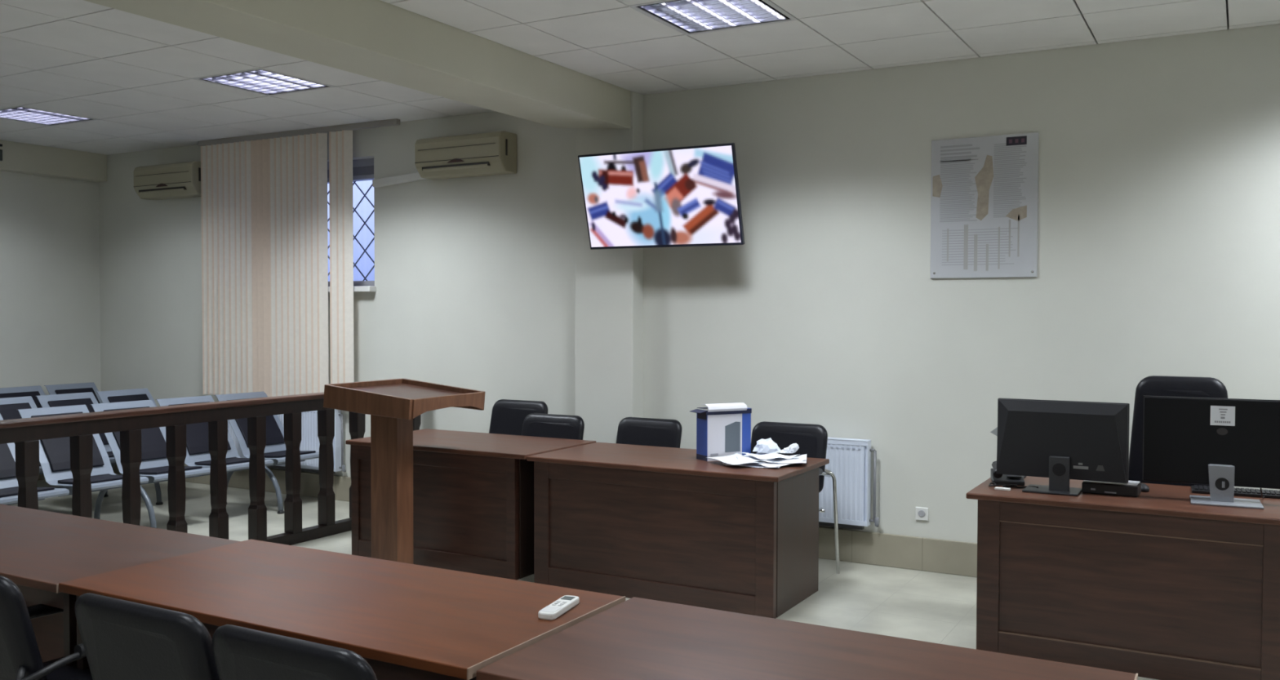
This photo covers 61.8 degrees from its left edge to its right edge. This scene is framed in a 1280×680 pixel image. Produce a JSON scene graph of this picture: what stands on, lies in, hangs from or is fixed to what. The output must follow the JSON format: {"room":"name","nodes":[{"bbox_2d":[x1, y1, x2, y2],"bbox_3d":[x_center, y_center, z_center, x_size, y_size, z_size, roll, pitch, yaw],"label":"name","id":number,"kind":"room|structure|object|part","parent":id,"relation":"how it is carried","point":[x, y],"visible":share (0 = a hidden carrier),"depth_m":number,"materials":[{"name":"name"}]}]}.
{"room":"courtroom","nodes":[
{"label":"courtroom","id":0,"kind":"room"},
{"bbox_2d":[0,171,101,395],"bbox_3d":[-7.758,-0.302,6.546,0.250,3.420,9.400,1,2,29],"label":"wall","id":1,"kind":"structure","parent":0,"point":[50,306],"depth_m":10.12,"materials":[{"name":"paint"}]},
{"bbox_2d":[0,143,2,160],"bbox_3d":[-5.778,-1.669,9.419,0.060,0.145,0.310,1,2,29],"label":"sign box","id":2,"kind":"object","parent":1,"relation":"attached to","point":[1,145],"visible":1,"depth_m":9.53,"materials":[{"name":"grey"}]},
{"bbox_2d":[37,474,44,480],"bbox_3d":[-7.599,1.305,6.598,0.025,0.205,9.175,1,2,29],"label":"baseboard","id":3,"kind":"structure","parent":1,"relation":"attached to","point":[41,476],"depth_m":10.06,"materials":[{"name":"tile"}]},
{"bbox_2d":[0,139,106,182],"bbox_3d":[-7.536,-1.591,6.502,0.140,0.280,9.200,1,2,29],"label":"beam","id":4,"kind":"structure","parent":1,"relation":"attached to","point":[17,157],"depth_m":10.00,"materials":[{"name":"paint"}]},
{"bbox_2d":[10,473,1158,679],"bbox_3d":[-1.764,1.566,3.388,13.950,0.120,9.700,1,2,29],"label":"floor","id":5,"kind":"structure","parent":0,"point":[935,607],"depth_m":6.29,"materials":[{"name":"tile"}]},
{"bbox_2d":[0,413,69,505],"bbox_3d":[-4.580,0.972,6.303,0.873,0.898,2.080,1,2,29],"label":"bench","id":6,"kind":"object","parent":5,"relation":"on","point":[9,486],"visible":0.52,"depth_m":7.10,"materials":[{"name":"grey metal"}]},
{"bbox_2d":[0,575,92,679],"bbox_3d":[-1.774,1.065,3.242,0.550,0.867,0.622,1,2,29],"label":"chair","id":7,"kind":"object","parent":5,"relation":"on","point":[20,659],"visible":0.4,"depth_m":2.93,"materials":[{"name":"black leather"}]},
{"bbox_3d":[-1.692,1.196,2.909,0.038,0.624,0.122,0,2,-2],"label":"leg","id":8,"kind":"part","parent":7,"relation":"part of","materials":[{"name":"silver paint"}]},
{"bbox_3d":[-1.882,0.832,3.043,0.490,0.390,0.140,1,2,29],"label":"backrest","id":9,"kind":"part","parent":7,"relation":"part of","materials":[{"name":"black leather"}]},
{"bbox_3d":[-1.971,0.874,3.406,0.040,0.042,0.280,1,2,29],"label":"armrest","id":10,"kind":"part","parent":7,"relation":"part of","materials":[{"name":"black plastic"}]},
{"bbox_3d":[-1.988,1.183,3.380,0.028,0.622,0.559,1,2,29],"label":"leg","id":11,"kind":"part","parent":7,"relation":"part of","materials":[{"name":"black paint"}]},
{"bbox_3d":[-1.548,1.191,3.133,0.028,0.622,0.559,1,2,29],"label":"leg","id":12,"kind":"part","parent":7,"relation":"part of","materials":[{"name":"black paint"}]},
{"bbox_3d":[-1.732,1.064,3.317,0.450,0.074,0.450,1,2,29],"label":"seat","id":13,"kind":"part","parent":7,"relation":"part of","materials":[{"name":"black leather"}]},
{"bbox_3d":[-1.526,0.882,3.156,0.040,0.042,0.280,1,2,29],"label":"armrest","id":14,"kind":"part","parent":7,"relation":"part of","materials":[{"name":"black plastic"}]},
{"bbox_2d":[0,382,102,408],"bbox_3d":[-5.453,0.890,9.296,0.873,0.898,2.080,1,2,29],"label":"bench","id":15,"kind":"object","parent":5,"relation":"on","point":[26,391],"visible":0.07,"depth_m":9.96,"materials":[{"name":"grey metal"}]},
{"bbox_2d":[0,387,165,504],"bbox_3d":[-4.584,0.912,8.537,0.873,0.898,2.080,1,2,29],"label":"bench","id":16,"kind":"object","parent":5,"relation":"on","point":[9,406],"visible":0.15,"depth_m":8.91,"materials":[{"name":"grey metal"}]},
{"bbox_3d":[-4.277,1.145,8.991,0.760,0.390,0.040,1,2,29],"label":"leg","id":17,"kind":"part","parent":16,"relation":"part of","materials":[{"name":"grey paint"}]},
{"bbox_2d":[0,503,239,666],"bbox_3d":[-2.333,1.113,4.033,1.604,0.748,0.715,1,2,29],"label":"conference table","id":18,"kind":"object","parent":5,"relation":"on","point":[40,550],"visible":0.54,"depth_m":3.87,"materials":[{"name":"brown wood"}]},
{"bbox_3d":[-2.287,1.050,4.115,1.486,0.569,0.020,1,2,29],"label":"modesty panel","id":19,"kind":"part","parent":18,"relation":"part of","materials":[{"name":"brown wood"}]},
{"bbox_3d":[-1.649,1.139,3.648,0.030,0.719,0.635,1,2,29],"label":"panel","id":20,"kind":"part","parent":18,"relation":"part of","materials":[{"name":"brown wood"}]},
{"bbox_2d":[74,592,219,679],"bbox_3d":[-1.120,1.076,2.885,0.550,0.867,0.622,1,2,29],"label":"chair","id":21,"kind":"object","parent":5,"relation":"on","point":[122,639],"visible":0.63,"depth_m":2.62,"materials":[{"name":"black leather"}]},
{"bbox_2d":[17,391,319,528],"bbox_3d":[-3.469,0.924,8.193,0.873,0.898,2.080,1,2,33],"label":"bench","id":22,"kind":"object","parent":5,"relation":"on","point":[54,453],"visible":0.58,"depth_m":8.07,"materials":[{"name":"grey metal"}]},
{"bbox_3d":[-3.722,1.180,7.719,0.760,0.390,0.040,1,2,33],"label":"leg","id":23,"kind":"part","parent":22,"relation":"part of","materials":[{"name":"grey paint"}]},
{"bbox_3d":[-3.135,1.157,8.627,0.760,0.390,0.040,1,2,33],"label":"leg","id":24,"kind":"part","parent":22,"relation":"part of","materials":[{"name":"grey paint"}]},
{"bbox_2d":[0,391,421,545],"bbox_3d":[-2.789,0.908,6.633,0.130,1.015,4.375,1,2,29],"label":"balustrade","id":25,"kind":"object","parent":5,"relation":"on","point":[26,433],"visible":0.62,"depth_m":6.75,"materials":[{"name":"brown wood"}]},
{"bbox_3d":[-2.788,0.418,6.619,0.130,0.033,4.375,1,2,29],"label":"handrail","id":26,"kind":"part","parent":25,"relation":"part of","materials":[{"name":"brown wood"}]},
{"bbox_3d":[-2.788,0.475,6.621,0.060,0.082,4.375,1,2,29],"label":"apron rail","id":27,"kind":"part","parent":25,"relation":"part of","materials":[{"name":"brown wood"}]},
{"bbox_3d":[-2.790,1.378,6.645,0.080,0.075,4.375,1,2,29],"label":"rail","id":28,"kind":"part","parent":25,"relation":"part of","materials":[{"name":"brown wood"}]},
{"bbox_2d":[211,624,377,679],"bbox_3d":[-0.659,1.085,2.614,0.550,0.867,0.622,1,2,29],"label":"chair","id":29,"kind":"object","parent":5,"relation":"on","point":[239,653],"visible":1,"depth_m":2.35,"materials":[{"name":"black leather"}]},
{"bbox_2d":[58,539,625,679],"bbox_3d":[-0.924,1.134,3.254,1.604,0.754,0.740,1,2,29],"label":"conference table","id":30,"kind":"object","parent":5,"relation":"on","point":[408,621],"visible":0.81,"depth_m":3.11,"materials":[{"name":"brown wood"}]},
{"bbox_3d":[-1.585,1.137,3.626,0.030,0.725,0.660,1,2,29],"label":"panel","id":31,"kind":"part","parent":30,"relation":"part of","materials":[{"name":"brown wood"}]},
{"bbox_2d":[537,595,579,620],"bbox_3d":[-0.228,0.754,3.018,0.052,0.022,0.195,1,2,19],"label":"remote control","id":32,"kind":"object","parent":30,"relation":"on","point":[561,606],"visible":1,"depth_m":2.99,"materials":[{"name":"white plastic"}]},
{"bbox_2d":[323,378,484,564],"bbox_3d":[-1.385,0.841,6.336,0.679,1.172,0.670,1,2,29],"label":"lectern","id":33,"kind":"object","parent":5,"relation":"on","point":[393,405],"visible":0.85,"depth_m":6.26,"materials":[{"name":"brown wood"}]},
{"bbox_2d":[345,428,595,579],"bbox_3d":[-1.101,1.032,6.964,1.430,0.757,0.795,1,2,29],"label":"desk","id":34,"kind":"object","parent":5,"relation":"on","point":[473,492],"visible":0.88,"depth_m":6.56,"materials":[{"name":"brown wood"}]},
{"bbox_3d":[-1.300,1.045,6.672,1.190,0.527,0.022,1,2,29],"label":"panel","id":35,"kind":"part","parent":34,"relation":"part of","materials":[{"name":"brown wood"}]},
{"bbox_3d":[-1.301,1.054,6.670,1.310,0.728,0.044,1,2,29],"label":"frame","id":36,"kind":"part","parent":34,"relation":"part of","materials":[{"name":"brown wood"}]},
{"bbox_3d":[-0.575,1.056,6.660,0.036,0.728,0.630,1,2,29],"label":"panel","id":37,"kind":"part","parent":34,"relation":"part of","materials":[{"name":"brown wood"}]},
{"bbox_2d":[488,399,547,435],"bbox_3d":[-1.008,0.916,7.676,0.622,0.929,0.621,1,2,29],"label":"chair","id":38,"kind":"object","parent":5,"relation":"on","point":[508,415],"visible":0.13,"depth_m":7.88,"materials":[{"name":"black leather"}]},
{"bbox_2d":[521,413,584,439],"bbox_3d":[-0.711,0.956,7.062,0.622,0.884,0.621,1,2,29],"label":"chair","id":39,"kind":"object","parent":5,"relation":"on","point":[535,424],"visible":0.12,"depth_m":7.24,"materials":[{"name":"black leather"}]},
{"bbox_2d":[616,417,681,448],"bbox_3d":[-0.057,0.970,7.084,0.622,0.858,0.621,1,2,29],"label":"chair","id":40,"kind":"object","parent":5,"relation":"on","point":[665,433],"visible":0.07,"depth_m":7.26,"materials":[{"name":"black leather"}]},
{"bbox_2d":[526,442,829,618],"bbox_3d":[0.214,1.058,6.227,1.575,0.750,0.790,1,2,29],"label":"desk","id":41,"kind":"object","parent":5,"relation":"on","point":[658,523],"visible":0.89,"depth_m":5.88,"materials":[{"name":"brown wood"}]},
{"bbox_3d":[0.047,1.071,5.920,1.305,0.520,0.022,1,2,29],"label":"panel","id":42,"kind":"part","parent":41,"relation":"part of","materials":[{"name":"brown wood"}]},
{"bbox_2d":[689,402,751,461],"bbox_3d":[0.466,0.524,6.159,0.339,0.322,0.137,-1,2,-26],"label":"carton","id":43,"kind":"object","parent":41,"relation":"on","point":[724,429],"visible":0.88,"depth_m":6.11,"materials":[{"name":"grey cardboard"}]},
{"bbox_2d":[724,421,740,452],"bbox_3d":[0.531,0.555,6.127,0.100,0.173,0.001,-1,2,-26],"label":"picture","id":44,"kind":"object","parent":43,"relation":"attached to","point":[732,431],"depth_m":6.13},
{"bbox_2d":[707,453,764,464],"bbox_3d":[0.533,0.661,5.940,0.210,0.021,0.297,-1,2,-29],"label":"paper sheet","id":45,"kind":"object","parent":41,"relation":"on","point":[731,459],"visible":0.99,"depth_m":5.93,"materials":[{"name":"white paper"}]},
{"bbox_2d":[725,462,780,467],"bbox_3d":[0.643,0.683,5.912,0.300,0.015,0.210,1,2,19],"label":"paper sheet","id":46,"kind":"object","parent":41,"relation":"on","point":[752,464],"visible":0.44,"depth_m":5.86,"materials":[{"name":"white paper"}]},
{"bbox_2d":[748,458,806,467],"bbox_3d":[0.756,0.673,5.929,0.210,0.024,0.297,2,2,44],"label":"paper sheet","id":47,"kind":"object","parent":46,"relation":"on","point":[766,464],"visible":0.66,"depth_m":5.84,"materials":[{"name":"white paper"}]},
{"bbox_2d":[736,453,777,464],"bbox_3d":[0.648,0.663,6.001,0.210,0.025,0.297,0,2,-3],"label":"paper sheet","id":48,"kind":"object","parent":41,"relation":"on","point":[771,460],"visible":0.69,"depth_m":5.96,"materials":[{"name":"white paper"}]},
{"bbox_2d":[742,451,799,459],"bbox_3d":[0.734,0.635,6.032,0.260,0.056,0.210,2,2,44],"label":"paper sheet","id":49,"kind":"object","parent":48,"relation":"on","point":[759,455],"visible":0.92,"depth_m":5.99,"materials":[{"name":"white paper"}]},
{"bbox_2d":[752,437,780,453],"bbox_3d":[0.735,0.604,6.130,0.165,0.074,0.129,1,2,29],"label":"crumpled paper","id":50,"kind":"object","parent":49,"relation":"on","point":[763,446],"visible":1,"depth_m":6.09,"materials":[{"name":"white paper"}]},
{"bbox_2d":[773,453,806,463],"bbox_3d":[0.830,0.663,5.979,0.200,0.020,0.280,0,2,9],"label":"paper sheet","id":51,"kind":"object","parent":41,"relation":"on","point":[797,459],"visible":0.8,"depth_m":5.95,"materials":[{"name":"white paper"}]},
{"bbox_2d":[780,443,799,453],"bbox_3d":[0.847,0.614,6.085,0.098,0.056,0.070,-1,2,-24],"label":"paper ball","id":52,"kind":"object","parent":51,"relation":"on","point":[793,448],"visible":1,"depth_m":6.07,"materials":[{"name":"white paper"}]},
{"bbox_3d":[0.855,1.084,5.858,0.036,0.721,0.625,1,2,29],"label":"panel","id":53,"kind":"part","parent":41,"relation":"part of","materials":[{"name":"brown wood"}]},
{"bbox_2d":[751,421,839,573],"bbox_3d":[0.794,0.968,6.363,0.622,0.902,0.621,1,2,29],"label":"chair","id":54,"kind":"object","parent":5,"relation":"on","point":[811,440],"visible":0.31,"depth_m":6.49,"materials":[{"name":"black leather"}]},
{"bbox_3d":[0.904,0.715,6.550,0.490,0.406,0.140,1,2,29],"label":"backrest","id":55,"kind":"part","parent":54,"relation":"part of","materials":[{"name":"black leather"}]},
{"bbox_3d":[0.992,0.779,6.189,0.040,0.044,0.280,1,2,29],"label":"armrest","id":56,"kind":"part","parent":54,"relation":"part of","materials":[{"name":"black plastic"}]},
{"bbox_3d":[0.777,1.020,6.334,0.500,0.030,0.470,1,2,29],"label":"seat frame","id":57,"kind":"part","parent":54,"relation":"part of","materials":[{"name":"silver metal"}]},
{"bbox_3d":[1.008,1.099,6.232,0.028,0.648,0.559,1,2,29],"label":"leg","id":58,"kind":"part","parent":54,"relation":"part of","materials":[{"name":"silver metal"}]},
{"bbox_3d":[1.143,1.093,6.453,0.150,0.650,0.049,0,2,-13],"label":"leg","id":59,"kind":"part","parent":54,"relation":"part of","materials":[{"name":"silver metal"}]},
{"bbox_2d":[476,596,1137,679],"bbox_3d":[0.392,1.159,2.539,1.370,0.748,0.755,1,2,29],"label":"conference table","id":60,"kind":"object","parent":5,"relation":"on","point":[635,638],"visible":1,"depth_m":2.65,"materials":[{"name":"brown wood"}]},
{"bbox_2d":[965,475,1279,679],"bbox_3d":[2.298,1.095,5.031,1.340,0.750,0.750,1,2,29],"label":"desk","id":61,"kind":"object","parent":5,"relation":"on","point":[1156,584],"visible":0.84,"depth_m":4.72,"materials":[{"name":"brown wood"}]},
{"bbox_2d":[994,486,1010,491],"bbox_3d":[1.729,0.711,5.100,0.070,0.012,0.028,1,2,34],"label":"eraser","id":62,"kind":"object","parent":61,"relation":"on","point":[996,487],"visible":1,"depth_m":5.09,"materials":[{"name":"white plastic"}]},
{"bbox_2d":[990,461,1024,485],"bbox_3d":[1.832,0.662,5.330,0.150,0.097,0.207,1,2,15],"label":"desk telephone","id":63,"kind":"object","parent":61,"relation":"on","point":[1006,479],"visible":0.72,"depth_m":5.26,"materials":[{"name":"black plastic"}]},
{"bbox_2d":[990,426,1026,478],"bbox_3d":[1.911,0.572,5.505,0.215,0.268,0.100,1,2,29],"label":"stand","id":64,"kind":"object","parent":61,"relation":"on","point":[994,431],"visible":0.1,"depth_m":5.55,"materials":[{"name":"black plastic"}]},
{"bbox_3d":[1.915,0.479,5.510,0.215,0.083,0.004,1,2,29],"label":"plate","id":65,"kind":"part","parent":64,"relation":"part of","materials":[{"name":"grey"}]},
{"bbox_2d":[988,482,1038,488],"bbox_3d":[1.804,0.707,5.167,0.229,0.018,0.064,1,2,29],"label":"coiled cable","id":66,"kind":"object","parent":61,"relation":"on","point":[1008,486],"visible":0.99,"depth_m":5.17,"materials":[{"name":"black plastic"}]},
{"bbox_2d":[996,398,1129,496],"bbox_3d":[1.988,0.503,5.055,0.584,0.430,0.205,1,2,29],"label":"monitor","id":67,"kind":"object","parent":61,"relation":"on","point":[1061,442],"visible":0.92,"depth_m":5.02,"materials":[{"name":"black plastic"}]},
{"bbox_2d":[1081,480,1141,497],"bbox_3d":[2.215,0.692,5.025,0.240,0.056,0.143,1,2,31],"label":"station","id":68,"kind":"object","parent":61,"relation":"on","point":[1133,488],"visible":0.88,"depth_m":4.97,"materials":[{"name":"black plastic"}]},
{"bbox_3d":[2.144,1.107,4.739,1.060,0.520,0.022,1,2,29],"label":"panel","id":69,"kind":"part","parent":61,"relation":"part of","materials":[{"name":"brown wood"}]},
{"bbox_2d":[1141,483,1149,492],"bbox_3d":[2.394,0.701,5.099,0.060,0.034,0.110,0,2,9],"label":"computer mouse","id":70,"kind":"object","parent":61,"relation":"on","point":[1144,488],"visible":0.51,"depth_m":5.05,"materials":[{"name":"black plastic"}]},
{"bbox_2d":[1142,395,1279,509],"bbox_3d":[2.592,0.495,4.769,0.635,0.465,0.210,1,2,25],"label":"monitor","id":71,"kind":"object","parent":61,"relation":"on","point":[1223,444],"visible":1,"depth_m":4.78,"materials":[{"name":"black plastic"}]},
{"bbox_2d":[1214,408,1230,422],"bbox_3d":[2.601,0.339,4.774,0.062,0.063,0.001,1,2,25],"label":"print","id":72,"kind":"object","parent":71,"relation":"attached to","point":[1215,421],"depth_m":4.77},
{"bbox_2d":[1191,484,1279,498],"bbox_3d":[2.823,0.711,4.995,0.440,0.022,0.140,1,2,25],"label":"keyboard","id":73,"kind":"object","parent":61,"relation":"on","point":[1273,494],"visible":0.66,"depth_m":4.96,"materials":[{"name":"black plastic"}]},
{"bbox_2d":[1128,375,1227,486],"bbox_3d":[2.654,0.828,5.289,0.617,1.270,0.598,1,2,29],"label":"office chair","id":74,"kind":"object","parent":5,"relation":"on","point":[1153,385],"visible":0.16,"depth_m":5.52,"materials":[{"name":"black leather"}]},
{"bbox_2d":[0,0,1279,154],"bbox_3d":[-1.738,-1.761,3.230,13.450,0.300,9.200,1,2,29],"label":"ceiling","id":75,"kind":"structure","parent":0,"point":[131,73],"depth_m":6.21,"materials":[{"name":"tile"}]},
{"bbox_2d":[0,105,99,126],"bbox_3d":[-4.751,-1.797,8.406,0.650,0.084,0.650,1,2,29],"label":"ceiling light","id":76,"kind":"object","parent":75,"relation":"attached to","point":[19,113],"visible":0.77,"depth_m":8.46,"materials":[{"name":"silver metal"}]},
{"bbox_2d":[191,67,337,96],"bbox_3d":[-2.503,-1.758,7.140,0.650,0.084,0.650,1,2,29],"label":"ceiling light","id":77,"kind":"object","parent":75,"relation":"attached to","point":[260,81],"visible":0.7,"depth_m":7.16,"materials":[{"name":"silver metal"}]},
{"bbox_3d":[-2.503,-1.760,7.140,0.610,0.080,0.610,1,2,29],"label":"lamp frame","id":78,"kind":"part","parent":77,"relation":"part of","materials":[{"name":"silver metal"}]},
{"bbox_2d":[198,118,399,396],"bbox_3d":[-2.939,-0.630,9.080,2.350,2.279,0.048,1,2,29],"label":"vertical blind","id":79,"kind":"object","parent":75,"relation":"hanging from","point":[264,238],"visible":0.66,"depth_m":9.17,"materials":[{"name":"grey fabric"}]},
{"bbox_2d":[627,0,798,35],"bbox_3d":[0.382,-1.706,5.447,0.650,0.084,0.650,1,2,29],"label":"ceiling light","id":80,"kind":"object","parent":75,"relation":"attached to","point":[687,17],"visible":0.96,"depth_m":5.49,"materials":[{"name":"grey metal"}]},
{"bbox_2d":[98,11,1279,542],"bbox_3d":[0.535,-0.309,7.412,13.950,3.420,0.250,1,2,29],"label":"wall","id":81,"kind":"structure","parent":0,"point":[1158,215],"depth_m":6.75,"materials":[{"name":"paint"}]},
{"bbox_2d":[133,160,200,199],"bbox_3d":[-4.301,-1.464,9.834,0.823,0.300,0.226,1,2,29],"label":"air conditioner","id":82,"kind":"object","parent":81,"relation":"attached to","point":[179,180],"visible":0.88,"depth_m":9.72,"materials":[{"name":"grey plastic"}]},
{"bbox_2d":[138,186,186,193],"bbox_3d":[-4.356,-1.371,9.782,0.640,0.027,0.055,1,2,29],"label":"outlet","id":83,"kind":"object","parent":82,"relation":"attached to","point":[142,189],"depth_m":9.76,"materials":[{"name":"grey plastic"}]},
{"bbox_2d":[198,167,200,181],"bbox_3d":[-3.958,-1.487,9.609,0.005,0.120,0.020,1,2,29],"label":"vent","id":84,"kind":"object","parent":82,"relation":"attached to","point":[199,168],"depth_m":9.61,"materials":[{"name":"grey plastic"}]},
{"bbox_2d":[226,408,346,473],"bbox_3d":[-3.069,0.834,9.271,1.387,0.566,0.098,1,2,29],"label":"radiator","id":85,"kind":"object","parent":81,"relation":"attached to","point":[309,438],"visible":0.23,"depth_m":9.05,"materials":[{"name":"white metal"}]},
{"bbox_2d":[327,158,376,292],"bbox_3d":[-2.906,-0.970,9.266,1.775,1.119,0.292,1,2,29],"label":"window","id":86,"kind":"structure","parent":81,"relation":"in","point":[362,169],"depth_m":9.00,"materials":[{"name":"blue glass"}]},
{"bbox_3d":[-2.935,-0.432,9.232,1.775,0.045,0.180,1,2,29],"label":"sill","id":87,"kind":"part","parent":86,"relation":"part of","materials":[{"name":"white plastic"}]},
{"bbox_2d":[84,0,631,128],"bbox_3d":[-2.554,-1.518,3.612,0.620,0.309,9.052,1,2,29],"label":"beam","id":88,"kind":"structure","parent":81,"relation":"attached to","point":[376,39],"depth_m":5.56,"materials":[{"name":"paint"}]},
{"bbox_2d":[372,172,427,187],"bbox_3d":[-1.920,-1.292,8.598,0.582,0.100,0.050,1,2,29],"label":"duct","id":89,"kind":"object","parent":81,"relation":"attached to","point":[415,176],"visible":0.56,"depth_m":8.59,"materials":[{"name":"white plastic"}]},
{"bbox_2d":[414,130,516,179],"bbox_3d":[-1.334,-1.408,8.163,0.823,0.300,0.226,1,2,29],"label":"air conditioner","id":90,"kind":"object","parent":81,"relation":"attached to","point":[494,153],"visible":1,"depth_m":8.05,"materials":[{"name":"beige plastic"}]},
{"bbox_2d":[422,161,490,170],"bbox_3d":[-1.390,-1.315,8.112,0.640,0.027,0.055,1,2,29],"label":"outlet","id":91,"kind":"object","parent":90,"relation":"attached to","point":[431,166],"depth_m":8.09,"materials":[{"name":"grey plastic"}]},
{"bbox_2d":[505,138,507,155],"bbox_3d":[-0.991,-1.431,7.939,0.005,0.120,0.020,1,2,29],"label":"vent","id":92,"kind":"object","parent":90,"relation":"attached to","point":[506,140],"depth_m":7.93,"materials":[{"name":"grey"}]},
{"bbox_2d":[112,463,977,577],"bbox_3d":[0.472,1.304,7.248,13.450,0.205,0.170,1,2,29],"label":"baseboard","id":93,"kind":"structure","parent":81,"relation":"attached to","point":[891,550],"depth_m":6.75,"materials":[{"name":"tile"}]},
{"bbox_2d":[574,91,643,443],"bbox_3d":[-0.222,-0.166,7.612,0.480,3.120,0.150,1,2,29],"label":"pillar","id":94,"kind":"structure","parent":81,"relation":"attached to","point":[609,365],"depth_m":7.54,"materials":[{"name":"paint"}]},
{"bbox_2d":[577,142,744,249],"bbox_3d":[0.198,-0.931,7.156,1.140,0.629,0.496,1,2,29],"label":"television","id":95,"kind":"object","parent":81,"relation":"attached to","point":[688,196],"visible":1,"depth_m":6.99,"materials":[{"name":"black"}]},
{"bbox_2d":[818,436,879,529],"bbox_3d":[1.148,0.907,6.897,0.807,0.566,0.098,1,2,29],"label":"radiator","id":96,"kind":"object","parent":81,"relation":"attached to","point":[850,459],"visible":0.44,"depth_m":6.75,"materials":[{"name":"white metal"}]},
{"bbox_2d":[915,506,928,520],"bbox_3d":[1.743,1.076,6.614,0.080,0.080,0.016,1,2,29],"label":"wall socket","id":97,"kind":"object","parent":81,"relation":"attached to","point":[921,513],"visible":1,"depth_m":6.61,"materials":[{"name":"white plastic"}]},
{"bbox_2d":[918,510,924,516],"bbox_3d":[1.740,1.072,6.609,0.044,0.044,0.005,1,2,29],"label":"outlet","id":98,"kind":"object","parent":97,"relation":"attached to","point":[921,513],"depth_m":6.61,"materials":[{"name":"grey plastic"}]},
{"bbox_2d":[930,132,1039,278],"bbox_3d":[2.051,-0.793,6.390,0.620,0.840,0.019,1,2,29],"label":"poster","id":99,"kind":"object","parent":81,"relation":"attached to","point":[984,197],"visible":1,"depth_m":6.38,"materials":[{"name":"grey paper"}]}
]}

